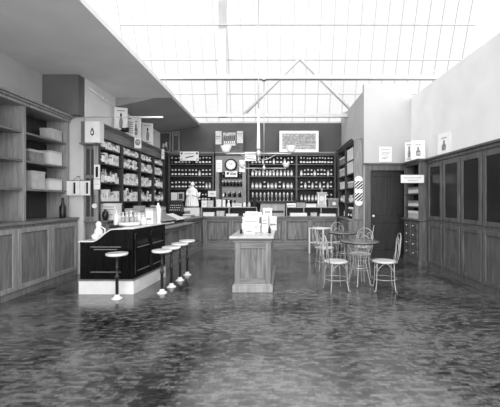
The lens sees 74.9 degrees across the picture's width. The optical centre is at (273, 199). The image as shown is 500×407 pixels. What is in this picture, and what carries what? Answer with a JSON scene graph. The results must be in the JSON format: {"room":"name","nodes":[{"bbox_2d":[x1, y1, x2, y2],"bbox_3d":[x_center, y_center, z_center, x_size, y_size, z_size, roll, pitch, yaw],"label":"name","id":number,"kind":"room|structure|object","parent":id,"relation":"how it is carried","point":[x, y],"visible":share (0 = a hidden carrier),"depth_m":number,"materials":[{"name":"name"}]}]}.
{"room":"pharmacy","nodes":[
{"label":"pharmacy","id":0,"kind":"room"},
{"bbox_2d":[0,52,41,102],"bbox_3d":[-4.425,-0.470,1.900,0.150,3.780,8.800,0,0,0],"label":"wall","id":1,"kind":"structure","parent":0,"point":[15,76],"depth_m":5.58,"materials":[{"name":"grey paint"}]},
{"bbox_2d":[42,74,84,273],"bbox_3d":[-4.005,-0.470,6.200,0.690,3.780,0.200,0,0,0],"label":"wall","id":2,"kind":"structure","parent":1,"relation":"attached to","point":[65,93],"depth_m":6.23,"materials":[{"name":"grey paint"}]},
{"bbox_2d":[71,116,162,117],"bbox_3d":[-2.918,-1.542,6.062,1.704,0.032,0.053,0,0,0],"label":"gas pipe","id":3,"kind":"object","parent":2,"relation":"attached to","point":[137,116],"visible":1,"depth_m":6.05,"materials":[{"name":"metal"}]},
{"bbox_2d":[0,0,173,97],"bbox_3d":[-3.400,-2.400,2.500,2.200,0.080,10.000,0,0,0],"label":"ceiling","id":4,"kind":"structure","parent":0,"point":[46,36],"depth_m":5.00,"materials":[{"name":"paint"}]},
{"bbox_2d":[85,78,159,147],"bbox_3d":[-4.080,-0.480,8.450,0.840,3.800,4.300,0,0,0],"label":"wall","id":5,"kind":"structure","parent":0,"point":[95,106],"depth_m":6.86,"materials":[{"name":"paint"}]},
{"bbox_2d":[67,176,90,194],"bbox_3d":[-3.690,-0.272,6.190,0.460,0.369,0.100,0,0,0],"label":"sign","id":6,"kind":"object","parent":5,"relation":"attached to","point":[74,187],"visible":1,"depth_m":6.14,"materials":[{"name":"metal"}]},
{"bbox_2d":[87,86,154,133],"bbox_3d":[-3.625,-2.110,8.110,0.052,0.212,3.582,0,0,0],"label":"trim","id":7,"kind":"structure","parent":5,"relation":"attached to","point":[102,97],"depth_m":6.86,"materials":[{"name":"white paint"}]},
{"bbox_2d":[160,132,170,151],"bbox_3d":[-3.497,-1.864,10.448,0.370,0.650,0.027,0,0,0],"label":"framed picture","id":8,"kind":"object","parent":5,"relation":"attached to","point":[165,137],"visible":0.8,"depth_m":10.45,"materials":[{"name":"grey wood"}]},
{"bbox_2d":[115,97,199,132],"bbox_3d":[-3.040,-2.330,9.050,1.240,0.340,3.100,0,0,0],"label":"ceiling","id":9,"kind":"structure","parent":0,"point":[176,117],"depth_m":8.50,"materials":[{"name":"paint"}]},
{"bbox_2d":[0,248,499,406],"bbox_3d":[-0.250,1.470,4.150,11.500,0.100,13.300,0,0,0],"label":"floor","id":10,"kind":"structure","parent":0,"point":[434,341],"depth_m":3.22,"materials":[{"name":"stone"}]},
{"bbox_2d":[0,86,78,302],"bbox_3d":[-4.030,-0.090,5.100,0.620,3.020,2.240,0,0,0],"label":"tall cabinet","id":11,"kind":"object","parent":10,"relation":"on","point":[39,248],"visible":0.98,"depth_m":5.15,"materials":[{"name":"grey wood"}]},
{"bbox_2d":[0,125,66,144],"bbox_3d":[-4.120,-1.065,5.110,0.380,0.030,2.100,0,0,0],"label":"shelf","id":12,"kind":"object","parent":11,"relation":"attached to","point":[4,130],"depth_m":5.46,"materials":[{"name":"grey wood"}]},
{"bbox_2d":[0,156,66,167],"bbox_3d":[-4.120,-0.615,5.110,0.380,0.030,2.100,0,0,0],"label":"shelf","id":13,"kind":"object","parent":11,"relation":"attached to","point":[3,160],"depth_m":5.19,"materials":[{"name":"grey wood"}]},
{"bbox_2d":[0,187,66,191],"bbox_3d":[-4.120,-0.165,5.110,0.380,0.030,2.100,0,0,0],"label":"shelf","id":14,"kind":"object","parent":11,"relation":"attached to","point":[2,189],"depth_m":5.11,"materials":[{"name":"grey wood"}]},
{"bbox_2d":[26,149,42,162],"bbox_3d":[-4.080,-0.734,5.450,0.210,0.204,0.310,0,0,0],"label":"carton","id":15,"kind":"object","parent":11,"relation":"on","point":[31,154],"visible":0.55,"depth_m":5.40,"materials":[{"name":"grey cardboard"}]},
{"bbox_2d":[26,170,44,188],"bbox_3d":[-4.080,-0.334,5.500,0.210,0.304,0.310,0,0,0],"label":"carton","id":16,"kind":"object","parent":11,"relation":"on","point":[34,179],"visible":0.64,"depth_m":5.42,"materials":[{"name":"cardboard"}]},
{"bbox_2d":[39,150,61,165],"bbox_3d":[-4.080,-0.759,5.950,0.210,0.254,0.310,0,0,0],"label":"carton","id":17,"kind":"object","parent":11,"relation":"on","point":[49,156],"visible":0.76,"depth_m":5.84,"materials":[{"name":"cardboard"}]},
{"bbox_2d":[39,128,61,141],"bbox_3d":[-4.080,-1.184,5.950,0.210,0.204,0.310,0,0,0],"label":"carton","id":18,"kind":"object","parent":11,"relation":"on","point":[51,133],"visible":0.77,"depth_m":5.81,"materials":[{"name":"cardboard"}]},
{"bbox_2d":[45,178,61,189],"bbox_3d":[-4.080,-0.284,5.950,0.210,0.204,0.310,0,0,0],"label":"carton","id":19,"kind":"object","parent":11,"relation":"on","point":[50,184],"visible":0.71,"depth_m":5.87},
{"bbox_2d":[59,198,65,217],"bbox_3d":[-3.900,0.143,6.000,0.110,0.370,0.107,0,0,0],"label":"bottle","id":20,"kind":"object","parent":11,"relation":"on","point":[62,208],"visible":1,"depth_m":5.96,"materials":[{"name":"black glass"}]},
{"bbox_2d":[105,251,127,299],"bbox_3d":[-2.256,1.088,4.671,0.300,0.664,0.300,0,0,0],"label":"counter stool","id":21,"kind":"object","parent":10,"relation":"on","point":[117,254],"visible":1,"depth_m":4.65,"materials":[{"name":"white metal"}]},
{"bbox_2d":[78,223,166,293],"bbox_3d":[-2.473,0.921,5.457,0.959,0.997,1.145,0,0,0],"label":"bar counter","id":22,"kind":"object","parent":10,"relation":"on","point":[139,269],"visible":0.97,"depth_m":4.91,"materials":[{"name":"black wood"}]},
{"bbox_2d":[94,221,105,236],"bbox_3d":[-2.797,0.477,5.192,0.166,0.275,0.140,0,0,35],"label":"pitcher","id":23,"kind":"object","parent":22,"relation":"on","point":[98,230],"visible":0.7,"depth_m":5.17,"materials":[{"name":"white ceramic"}]},
{"bbox_2d":[114,211,118,224],"bbox_3d":[-2.665,0.301,5.500,0.086,0.240,0.086,0,0,0],"label":"syrup bottle","id":24,"kind":"object","parent":22,"relation":"on","point":[116,216],"visible":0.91,"depth_m":5.47,"materials":[{"name":"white glass"}]},
{"bbox_2d":[118,221,140,225],"bbox_3d":[-2.415,0.394,5.420,0.361,0.055,0.302,0,0,0],"label":"glass tray","id":25,"kind":"object","parent":22,"relation":"on","point":[137,222],"visible":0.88,"depth_m":5.30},
{"bbox_2d":[145,208,156,223],"bbox_3d":[-2.150,0.285,5.680,0.139,0.272,0.170,0,0,0],"label":"carton","id":26,"kind":"object","parent":22,"relation":"on","point":[150,212],"visible":0.96,"depth_m":5.60,"materials":[{"name":"grey"}]},
{"bbox_2d":[156,203,160,223],"bbox_3d":[-2.095,0.235,5.850,0.111,0.372,0.135,0,0,34],"label":"bottle","id":27,"kind":"object","parent":22,"relation":"on","point":[158,211],"visible":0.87,"depth_m":5.82,"materials":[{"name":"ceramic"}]},
{"bbox_2d":[79,124,166,239],"bbox_3d":[-3.430,-0.040,8.100,0.460,2.920,4.000,0,0,0],"label":"shelving unit","id":28,"kind":"object","parent":10,"relation":"on","point":[92,151],"visible":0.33,"depth_m":7.22,"materials":[{"name":"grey wood"}]},
{"bbox_2d":[81,121,103,143],"bbox_3d":[-3.455,-1.282,6.189,0.350,0.400,0.161,0,0,0],"label":"display box","id":29,"kind":"object","parent":28,"relation":"on","point":[91,131],"visible":0.98,"depth_m":6.12,"materials":[{"name":"grey paint"}]},
{"bbox_2d":[94,179,99,188],"bbox_3d":[-3.399,-0.300,6.239,0.121,0.194,0.016,0,0,0],"label":"card","id":30,"kind":"object","parent":28,"relation":"attached to","point":[96,181],"visible":1,"depth_m":6.24,"materials":[{"name":"grey"}]},
{"bbox_2d":[94,165,99,178],"bbox_3d":[-3.398,-0.543,6.239,0.111,0.269,0.016,0,0,0],"label":"card","id":31,"kind":"object","parent":28,"relation":"attached to","point":[96,167],"visible":1,"depth_m":6.24,"materials":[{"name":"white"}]},
{"bbox_2d":[102,209,108,219],"bbox_3d":[-3.305,0.288,6.370,0.120,0.220,0.117,0,0,0],"label":"vase","id":32,"kind":"object","parent":28,"relation":"on","point":[105,214],"visible":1,"depth_m":6.33,"materials":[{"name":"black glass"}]},
{"bbox_2d":[101,203,121,219],"bbox_3d":[-3.310,0.234,6.600,0.350,0.329,0.210,0,0,7],"label":"carton","id":33,"kind":"object","parent":28,"relation":"on","point":[111,208],"visible":0.74,"depth_m":6.50,"materials":[{"name":"grey"}]},
{"bbox_2d":[114,107,127,133],"bbox_3d":[-3.445,-1.792,7.316,0.270,0.580,0.037,0,0,-17],"label":"showcard","id":34,"kind":"object","parent":28,"relation":"on","point":[118,112],"visible":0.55,"depth_m":7.31,"materials":[{"name":"grey"}]},
{"bbox_2d":[117,110,123,127],"bbox_3d":[-3.443,-1.792,7.309,0.160,0.464,0.004,0,-2,-17],"label":"picture","id":35,"kind":"object","parent":34,"relation":"attached to","point":[120,113],"depth_m":7.31,"materials":[{"name":"grey"}]},
{"bbox_2d":[127,119,134,136],"bbox_3d":[-3.425,-1.712,7.733,0.200,0.420,0.029,0,0,-20],"label":"showcard","id":36,"kind":"object","parent":28,"relation":"on","point":[131,123],"visible":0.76,"depth_m":7.74,"materials":[{"name":"grey"}]},
{"bbox_2d":[125,208,137,215],"bbox_3d":[-3.290,0.296,7.500,0.160,0.204,0.350,0,0,0],"label":"carton","id":37,"kind":"object","parent":28,"relation":"on","point":[128,210],"visible":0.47,"depth_m":7.37,"materials":[{"name":"grey"}]},
{"bbox_2d":[131,116,140,137],"bbox_3d":[-3.427,-1.792,8.066,0.240,0.580,0.035,0,0,-23],"label":"showcard","id":38,"kind":"object","parent":28,"relation":"on","point":[137,120],"visible":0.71,"depth_m":8.08,"materials":[{"name":"grey"}]},
{"bbox_2d":[134,137,140,147],"bbox_3d":[-3.236,-1.357,7.724,0.150,0.250,0.016,0,0,-17],"label":"showcard","id":39,"kind":"object","parent":28,"relation":"attached to","point":[137,141],"visible":1,"depth_m":7.71,"materials":[{"name":"grey"}]},
{"bbox_2d":[142,123,152,144],"bbox_3d":[-3.447,-1.802,8.866,0.280,0.600,0.038,0,0,-26],"label":"showcard","id":40,"kind":"object","parent":28,"relation":"on","point":[147,128],"visible":0.9,"depth_m":8.86,"materials":[{"name":"grey"}]},
{"bbox_2d":[144,125,150,142],"bbox_3d":[-3.445,-1.802,8.859,0.166,0.480,0.004,0,-2,-26],"label":"picture","id":41,"kind":"object","parent":40,"relation":"attached to","point":[147,128],"depth_m":8.86,"materials":[{"name":"grey"}]},
{"bbox_2d":[152,248,171,293],"bbox_3d":[-1.710,1.088,4.962,0.300,0.664,0.300,0,0,-17],"label":"counter stool","id":42,"kind":"object","parent":10,"relation":"on","point":[161,251],"visible":1,"depth_m":4.94,"materials":[{"name":"white metal"}]},
{"bbox_2d":[162,245,180,287],"bbox_3d":[-1.675,1.088,5.305,0.300,0.664,0.300,0,0,-34],"label":"counter stool","id":43,"kind":"object","parent":10,"relation":"on","point":[173,247],"visible":0.86,"depth_m":5.28,"materials":[{"name":"white metal"}]},
{"bbox_2d":[165,222,192,268],"bbox_3d":[-2.469,0.985,7.063,0.750,0.870,1.960,0,0,6],"label":"counter","id":44,"kind":"object","parent":10,"relation":"on","point":[180,231],"depth_m":7.28,"materials":[{"name":"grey wood"}]},
{"bbox_2d":[160,213,176,225],"bbox_3d":[-2.428,0.425,7.028,0.320,0.245,0.860,0,0,6],"label":"display case","id":45,"kind":"object","parent":44,"relation":"on","point":[165,218],"visible":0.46,"depth_m":7.20,"materials":[{"name":"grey glass"}]},
{"bbox_2d":[167,213,184,223],"bbox_3d":[-2.376,0.438,7.747,0.310,0.220,0.520,0,0,6],"label":"display case","id":46,"kind":"object","parent":44,"relation":"on","point":[179,219],"visible":0.59,"depth_m":7.83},
{"bbox_2d":[165,222,192,230],"bbox_3d":[-2.469,0.588,7.063,0.750,0.075,1.960,0,0,6],"label":"countertop","id":47,"kind":"structure","parent":44,"relation":"on","point":[168,227],"depth_m":7.25,"materials":[{"name":"grey wood"}]},
{"bbox_2d":[171,242,188,281],"bbox_3d":[-1.658,1.088,5.733,0.300,0.664,0.300,0,0,38],"label":"counter stool","id":48,"kind":"object","parent":10,"relation":"on","point":[181,244],"visible":0.88,"depth_m":5.71,"materials":[{"name":"white metal"}]},
{"bbox_2d":[179,239,194,275],"bbox_3d":[-1.643,1.088,6.153,0.300,0.664,0.300,0,0,21],"label":"counter stool","id":49,"kind":"object","parent":10,"relation":"on","point":[187,273],"visible":0.84,"depth_m":6.13,"materials":[{"name":"white metal"}]},
{"bbox_2d":[167,152,214,209],"bbox_3d":[-2.605,-0.040,10.345,1.444,2.920,0.430,0,0,0],"label":"shelving unit","id":50,"kind":"object","parent":10,"relation":"on","point":[173,166],"visible":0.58,"depth_m":10.53,"materials":[{"name":"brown wood"}]},
{"bbox_2d":[172,131,179,151],"bbox_3d":[-3.151,-1.872,10.448,0.257,0.666,0.027,0,0,0],"label":"framed picture","id":51,"kind":"object","parent":50,"relation":"on","point":[175,134],"visible":0.88,"depth_m":10.45,"materials":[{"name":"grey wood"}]},
{"bbox_2d":[180,152,198,160],"bbox_3d":[-2.628,-1.362,10.094,0.581,0.286,0.016,0,0,0],"label":"card","id":52,"kind":"object","parent":50,"relation":"attached to","point":[184,156],"visible":1,"depth_m":10.09,"materials":[{"name":"white"}]},
{"bbox_2d":[184,216,203,254],"bbox_3d":[-2.559,0.945,8.757,0.990,0.950,1.190,0,0,6],"label":"counter","id":53,"kind":"object","parent":10,"relation":"on","point":[195,229],"depth_m":8.80,"materials":[{"name":"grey wood"}]},
{"bbox_2d":[167,200,184,215],"bbox_3d":[-2.758,0.238,9.160,0.400,0.460,0.300,0,0,0],"label":"cash register","id":54,"kind":"object","parent":53,"relation":"on","point":[176,207],"visible":0.96,"depth_m":9.10,"materials":[{"name":"black"}]},
{"bbox_2d":[184,216,203,221],"bbox_3d":[-2.559,0.507,8.757,0.990,0.075,1.190,0,0,6],"label":"countertop","id":55,"kind":"structure","parent":53,"relation":"on","point":[196,217],"depth_m":8.62,"materials":[{"name":"grey wood"}]},
{"bbox_2d":[215,152,246,206],"bbox_3d":[-1.359,-0.040,10.345,0.973,2.920,0.430,0,0,0],"label":"fitting","id":56,"kind":"object","parent":10,"relation":"on","point":[219,189],"visible":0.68,"depth_m":10.28,"materials":[{"name":"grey wood"}]},
{"bbox_2d":[216,160,221,171],"bbox_3d":[-1.723,-1.064,10.184,0.188,0.382,0.016,0,0,0],"label":"card","id":57,"kind":"object","parent":56,"relation":"attached to","point":[218,162],"visible":1,"depth_m":10.18,"materials":[{"name":"grey"}]},
{"bbox_2d":[215,130,243,151],"bbox_3d":[-1.432,-1.879,10.404,0.912,0.694,0.016,0,0,0],"label":"display","id":58,"kind":"object","parent":56,"relation":"on","point":[234,138],"visible":0.97,"depth_m":10.40,"materials":[{"name":"grey"}]},
{"bbox_2d":[216,131,242,145],"bbox_3d":[-1.432,-1.972,10.398,0.876,0.465,0.004,0,0,0],"label":"picture","id":59,"kind":"object","parent":58,"relation":"attached to","point":[230,138],"depth_m":10.40,"materials":[{"name":"grey"}]},
{"bbox_2d":[225,159,236,170],"bbox_3d":[-1.347,-1.098,10.156,0.400,0.400,0.088,0,0,0],"label":"wall clock","id":60,"kind":"object","parent":56,"relation":"attached to","point":[230,164],"visible":1,"depth_m":10.12,"materials":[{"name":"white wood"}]},
{"bbox_2d":[225,171,236,176],"bbox_3d":[-1.338,-0.815,10.164,0.375,0.188,0.016,0,0,0],"label":"card","id":61,"kind":"object","parent":56,"relation":"attached to","point":[227,173],"visible":1,"depth_m":10.16,"materials":[{"name":"white"}]},
{"bbox_2d":[221,173,241,206],"bbox_3d":[-1.359,-0.205,10.510,0.733,1.350,0.020,0,0,0],"label":"mirror glass","id":62,"kind":"object","parent":56,"relation":"attached to","point":[223,189],"depth_m":10.50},
{"bbox_2d":[229,228,274,292],"bbox_3d":[-0.319,0.988,5.710,0.718,0.865,1.556,0,0,0],"label":"counter","id":63,"kind":"object","parent":10,"relation":"on","point":[254,253],"depth_m":4.99,"materials":[{"name":"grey wood"}]},
{"bbox_2d":[244,227,254,233],"bbox_3d":[-0.396,0.496,5.280,0.178,0.109,0.170,0,0,-3],"label":"carton","id":64,"kind":"object","parent":63,"relation":"on","point":[247,230],"visible":1,"depth_m":5.20,"materials":[{"name":"grey"}]},
{"bbox_2d":[242,222,260,232],"bbox_3d":[-0.394,0.476,5.650,0.323,0.151,0.310,0,0,-2],"label":"carton","id":65,"kind":"object","parent":63,"relation":"on","point":[256,225],"visible":0.65,"depth_m":5.50,"materials":[{"name":"grey"}]},
{"bbox_2d":[242,216,260,222],"bbox_3d":[-0.387,0.345,5.660,0.291,0.107,0.270,0,0,3],"label":"carton","id":66,"kind":"object","parent":65,"relation":"on","point":[246,219],"visible":0.93,"depth_m":5.53,"materials":[{"name":"grey"}]},
{"bbox_2d":[249,212,261,216],"bbox_3d":[-0.325,0.253,5.660,0.215,0.073,0.210,0,0,-7],"label":"carton","id":67,"kind":"object","parent":66,"relation":"on","point":[251,214],"visible":1,"depth_m":5.56,"materials":[{"name":"grey"}]},
{"bbox_2d":[262,215,268,232],"bbox_3d":[-0.148,0.406,5.568,0.110,0.291,0.144,0,0,6],"label":"carton","id":68,"kind":"object","parent":63,"relation":"on","point":[265,218],"visible":0.97,"depth_m":5.50,"materials":[{"name":"grey"}]},
{"bbox_2d":[262,208,271,215],"bbox_3d":[-0.131,0.352,6.200,0.179,0.398,0.210,0,0,-6],"label":"carton","id":69,"kind":"object","parent":63,"relation":"on","point":[265,211],"visible":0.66,"depth_m":6.10,"materials":[{"name":"grey"}]},
{"bbox_2d":[269,216,276,230],"bbox_3d":[-0.041,0.425,5.930,0.145,0.251,0.170,0,0,-17],"label":"carton","id":70,"kind":"object","parent":63,"relation":"on","point":[272,219],"visible":0.83,"depth_m":5.86,"materials":[{"name":"grey"}]},
{"bbox_2d":[202,215,336,249],"bbox_3d":[-0.665,0.945,9.635,4.940,0.950,0.810,0,0,0],"label":"counter","id":71,"kind":"object","parent":10,"relation":"on","point":[292,232],"depth_m":9.30,"materials":[{"name":"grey wood"}]},
{"bbox_2d":[184,207,200,215],"bbox_3d":[-2.427,0.336,9.630,0.500,0.265,0.300,0,0,0],"label":"pedestal","id":72,"kind":"object","parent":71,"relation":"on","point":[188,210],"visible":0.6,"depth_m":9.49,"materials":[{"name":"white"}]},
{"bbox_2d":[185,182,200,206],"bbox_3d":[-2.401,-0.169,9.625,0.470,0.744,0.256,0,0,-6],"label":"statue","id":73,"kind":"object","parent":72,"relation":"on","point":[192,194],"visible":1,"depth_m":9.55,"materials":[{"name":"white paint"}]},
{"bbox_2d":[201,207,257,215],"bbox_3d":[-1.332,0.338,9.770,1.658,0.260,0.300,0,0,0],"label":"shelf","id":74,"kind":"object","parent":71,"relation":"on","point":[228,210],"visible":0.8,"depth_m":9.89,"materials":[{"name":"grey wood"}]},
{"bbox_2d":[204,215,336,218],"bbox_3d":[-0.090,0.507,9.635,3.790,0.075,0.810,0,0,0],"label":"countertop","id":75,"kind":"structure","parent":71,"relation":"on","point":[240,216],"depth_m":9.26,"materials":[{"name":"grey wood"}]},
{"bbox_2d":[257,202,286,215],"bbox_3d":[-0.058,0.266,9.570,0.840,0.405,0.340,0,0,0],"label":"wooden chest","id":76,"kind":"object","parent":71,"relation":"on","point":[278,208],"visible":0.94,"depth_m":9.43,"materials":[{"name":"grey wood"}]},
{"bbox_2d":[286,207,338,215],"bbox_3d":[1.140,0.338,9.770,1.569,0.260,0.300,0,0,0],"label":"shelf","id":77,"kind":"object","parent":71,"relation":"on","point":[320,210],"visible":0.88,"depth_m":9.89,"materials":[{"name":"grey wood"}]},
{"bbox_2d":[296,200,305,206],"bbox_3d":[0.800,0.108,9.740,0.278,0.199,0.170,0,0,0],"label":"tin box","id":78,"kind":"object","parent":77,"relation":"on","point":[299,203],"visible":1,"depth_m":9.66,"materials":[{"name":"white"}]},
{"bbox_2d":[317,188,326,206],"bbox_3d":[1.427,-0.082,9.703,0.300,0.580,0.095,0,0,0],"label":"mantel clock","id":79,"kind":"object","parent":77,"relation":"on","point":[321,196],"visible":1,"depth_m":9.67,"materials":[{"name":"white paint"}]},
{"bbox_2d":[327,198,338,206],"bbox_3d":[1.767,0.079,9.749,0.316,0.259,0.191,0,0,0],"label":"wooden box","id":80,"kind":"object","parent":77,"relation":"on","point":[331,202],"visible":1,"depth_m":9.66,"materials":[{"name":"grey wood"}]},
{"bbox_2d":[248,152,335,214],"bbox_3d":[0.557,-0.040,10.345,2.778,2.920,0.430,0,0,0],"label":"shelving unit","id":81,"kind":"object","parent":10,"relation":"on","point":[296,179],"visible":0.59,"depth_m":10.53,"materials":[{"name":"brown wood"}]},
{"bbox_2d":[245,152,255,160],"bbox_3d":[-0.733,-1.354,10.104,0.348,0.280,0.016,0,0,0],"label":"card","id":82,"kind":"object","parent":81,"relation":"attached to","point":[250,156],"visible":0.89,"depth_m":10.10,"materials":[{"name":"grey"}]},
{"bbox_2d":[279,131,318,151],"bbox_3d":[0.800,-1.871,10.399,1.248,0.678,0.027,0,0,0],"label":"framed picture","id":83,"kind":"object","parent":81,"relation":"on","point":[305,141],"visible":0.95,"depth_m":10.40,"materials":[{"name":"paper"}]},
{"bbox_2d":[309,227,331,254],"bbox_3d":[1.248,1.083,8.720,0.460,0.675,0.460,0,0,39],"label":"table","id":84,"kind":"object","parent":10,"relation":"on","point":[317,228],"visible":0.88,"depth_m":8.67,"materials":[{"name":"white paint"}]},
{"bbox_2d":[311,225,333,271],"bbox_3d":[0.996,0.964,6.597,0.441,0.902,0.393,0,0,-9],"label":"wire chair","id":85,"kind":"object","parent":10,"relation":"on","point":[316,246],"visible":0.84,"depth_m":6.52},
{"bbox_2d":[319,233,350,291],"bbox_3d":[0.951,0.964,5.114,0.441,0.902,0.393,0,0,-14],"label":"wire chair","id":86,"kind":"object","parent":10,"relation":"on","point":[338,262],"visible":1,"depth_m":5.04,"materials":[{"name":"metal"}]},
{"bbox_2d":[330,222,349,263],"bbox_3d":[1.497,0.964,7.384,0.393,0.902,0.441,0,0,-9],"label":"wire chair","id":87,"kind":"object","parent":10,"relation":"on","point":[335,241],"visible":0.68,"depth_m":7.50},
{"bbox_2d":[328,230,358,267],"bbox_3d":[1.465,1.045,6.900,0.642,0.741,0.642,0,0,-20],"label":"table","id":88,"kind":"object","parent":10,"relation":"on","point":[338,232],"visible":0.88,"depth_m":6.79,"materials":[{"name":"metal"}]},
{"bbox_2d":[335,138,362,256],"bbox_3d":[2.013,-0.060,9.105,0.365,2.960,2.150,0,0,0],"label":"shelving unit","id":89,"kind":"object","parent":10,"relation":"on","point":[349,224],"visible":0.67,"depth_m":8.27,"materials":[{"name":"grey wood"}]},
{"bbox_2d":[347,161,352,174],"bbox_3d":[2.080,-0.844,8.520,0.160,0.304,0.770,0,0,0],"label":"carton","id":90,"kind":"object","parent":89,"relation":"on","point":[350,164],"visible":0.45,"depth_m":8.52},
{"bbox_2d":[347,147,352,161],"bbox_3d":[2.080,-1.194,8.520,0.160,0.304,0.770,0,0,0],"label":"carton","id":91,"kind":"object","parent":89,"relation":"on","point":[350,151],"visible":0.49,"depth_m":8.52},
{"bbox_2d":[355,176,362,205],"bbox_3d":[2.088,-0.224,8.011,0.196,0.740,0.029,0,0,0],"label":"sign","id":92,"kind":"object","parent":89,"relation":"attached to","point":[358,180],"visible":1,"depth_m":8.00,"materials":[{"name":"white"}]},
{"bbox_2d":[340,238,379,286],"bbox_3d":[1.429,1.045,5.430,0.642,0.741,0.642,0,0,29],"label":"table","id":93,"kind":"object","parent":10,"relation":"on","point":[354,241],"visible":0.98,"depth_m":5.36,"materials":[{"name":"metal"}]},
{"bbox_2d":[348,228,372,281],"bbox_3d":[1.560,0.964,5.859,0.393,0.902,0.441,0,0,39],"label":"wire chair","id":94,"kind":"object","parent":10,"relation":"on","point":[363,254],"visible":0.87,"depth_m":5.86,"materials":[{"name":"metal"}]},
{"bbox_2d":[353,226,373,268],"bbox_3d":[1.863,0.964,6.773,0.441,0.902,0.393,0,0,17],"label":"wire chair","id":95,"kind":"object","parent":10,"relation":"on","point":[373,226],"visible":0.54,"depth_m":6.66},
{"bbox_2d":[371,233,400,292],"bbox_3d":[1.764,0.964,5.126,0.441,0.902,0.393,0,0,10],"label":"wire chair","id":96,"kind":"object","parent":10,"relation":"on","point":[383,261],"visible":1,"depth_m":5.04,"materials":[{"name":"metal"}]},
{"bbox_2d":[402,159,427,266],"bbox_3d":[3.195,0.270,7.330,0.310,2.300,0.880,0,0,0],"label":"tall cabinet","id":97,"kind":"object","parent":10,"relation":"on","point":[415,230],"visible":0.92,"depth_m":7.02,"materials":[{"name":"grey wood"}]},
{"bbox_2d":[405,142,410,161],"bbox_3d":[3.089,-1.101,7.436,0.170,0.440,0.036,0,0,14],"label":"showcard","id":98,"kind":"object","parent":97,"relation":"on","point":[407,144],"visible":0.88,"depth_m":7.44,"materials":[{"name":"grey"}]},
{"bbox_2d":[401,175,423,182],"bbox_3d":[2.919,-0.445,6.854,0.485,0.169,0.016,0,0,0],"label":"sign","id":99,"kind":"object","parent":97,"relation":"hanging from","point":[404,178],"visible":1,"depth_m":6.85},
{"bbox_2d":[408,210,417,218],"bbox_3d":[3.220,0.331,7.330,0.170,0.174,0.560,0,0,0],"label":"carton","id":100,"kind":"object","parent":97,"relation":"on","point":[413,214],"visible":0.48,"depth_m":7.36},
{"bbox_2d":[411,140,425,159],"bbox_3d":[3.146,-1.091,7.096,0.300,0.420,0.033,0,0,7],"label":"showcard","id":101,"kind":"object","parent":97,"relation":"on","point":[417,146],"visible":0.98,"depth_m":7.09,"materials":[{"name":"grey"}]},
{"bbox_2d":[415,144,420,155],"bbox_3d":[3.143,-1.090,7.088,0.117,0.248,0.004,0,-3,7],"label":"picture","id":102,"kind":"object","parent":101,"relation":"attached to","point":[418,151],"depth_m":7.09},
{"bbox_2d":[426,138,499,297],"bbox_3d":[3.283,0.270,5.365,0.145,2.300,3.000,0,0,0],"label":"tall cabinet","id":103,"kind":"object","parent":10,"relation":"on","point":[464,183],"visible":1,"depth_m":5.49,"materials":[{"name":"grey wood"}]},
{"bbox_2d":[437,131,450,154],"bbox_3d":[3.300,-1.092,6.304,0.016,0.420,0.300,2,-1,-21],"label":"showcard","id":104,"kind":"object","parent":103,"relation":"on","point":[444,139],"visible":0.99,"depth_m":6.29,"materials":[{"name":"grey"}]},
{"bbox_2d":[441,137,446,149],"bbox_3d":[3.293,-1.090,6.303,0.004,0.248,0.117,2,-1,-21],"label":"picture","id":105,"kind":"object","parent":104,"relation":"attached to","point":[443,139],"depth_m":6.30,"materials":[{"name":"grey"}]},
{"bbox_2d":[165,123,340,212],"bbox_3d":[-0.375,-0.545,10.675,7.950,3.930,0.150,0,0,0],"label":"wall","id":106,"kind":"structure","parent":0,"point":[201,138],"depth_m":10.60,"materials":[{"name":"paint"}]},
{"bbox_2d":[115,0,475,122],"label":"window","id":107,"kind":"structure","parent":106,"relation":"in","point":[132,24],"depth_m":9.75,"materials":[{"name":"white glass"}]},
{"bbox_2d":[157,75,440,80],"bbox_3d":[0.200,-3.053,8.110,8.800,0.100,0.120,0,0,0],"label":"beam","id":108,"kind":"structure","parent":0,"point":[161,77],"depth_m":8.05,"materials":[{"name":"metal"}]},
{"bbox_2d":[238,79,289,173],"bbox_3d":[-0.249,-1.831,8.100,1.289,2.348,0.190,0,0,0],"label":"chandelier","id":109,"kind":"object","parent":108,"relation":"hanging from","point":[241,165],"visible":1,"depth_m":8.08,"materials":[{"name":"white metal"}]},
{"bbox_2d":[341,84,410,256],"bbox_3d":[2.780,-0.710,9.275,1.160,4.260,2.650,0,0,0],"label":"wall partition","id":110,"kind":"structure","parent":0,"point":[381,115],"depth_m":7.95,"materials":[{"name":"paint"}]},
{"bbox_2d":[363,163,403,257],"bbox_3d":[2.798,0.260,7.915,1.226,2.320,0.070,0,0,0],"label":"trim","id":111,"kind":"structure","parent":110,"relation":"attached to","point":[368,166],"depth_m":7.91,"materials":[{"name":"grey wood"}]},
{"bbox_2d":[379,147,391,161],"bbox_3d":[2.724,-1.116,7.941,0.305,0.371,0.016,0,0,0],"label":"paper notice","id":112,"kind":"object","parent":110,"relation":"attached to","point":[385,153],"visible":1,"depth_m":7.94,"materials":[{"name":"grey"}]},
{"bbox_2d":[371,171,403,257],"bbox_3d":[2.798,0.349,7.964,0.886,2.142,0.142,0,0,0],"label":"door","id":113,"kind":"structure","parent":110,"relation":"in","point":[387,189],"depth_m":7.98,"materials":[{"name":"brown wood"}]},
{"bbox_2d":[411,32,499,157],"bbox_3d":[3.430,-0.540,2.725,0.140,3.920,10.450,0,0,0],"label":"wall","id":114,"kind":"structure","parent":0,"point":[464,101],"depth_m":5.76,"materials":[{"name":"paint"}]},
{"bbox_3d":[0.500,-3.755,5.500,6.200,0.150,0.120,0,0,0],"label":"trim","id":115,"kind":"structure","parent":0,"visible":0},
{"bbox_2d":[220,0,296,161],"bbox_3d":[-0.262,-2.166,5.500,1.292,3.032,0.190,0,0,0],"label":"chandelier","id":116,"kind":"object","parent":115,"relation":"hanging from","point":[225,148],"visible":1,"depth_m":5.49,"materials":[{"name":"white metal"}]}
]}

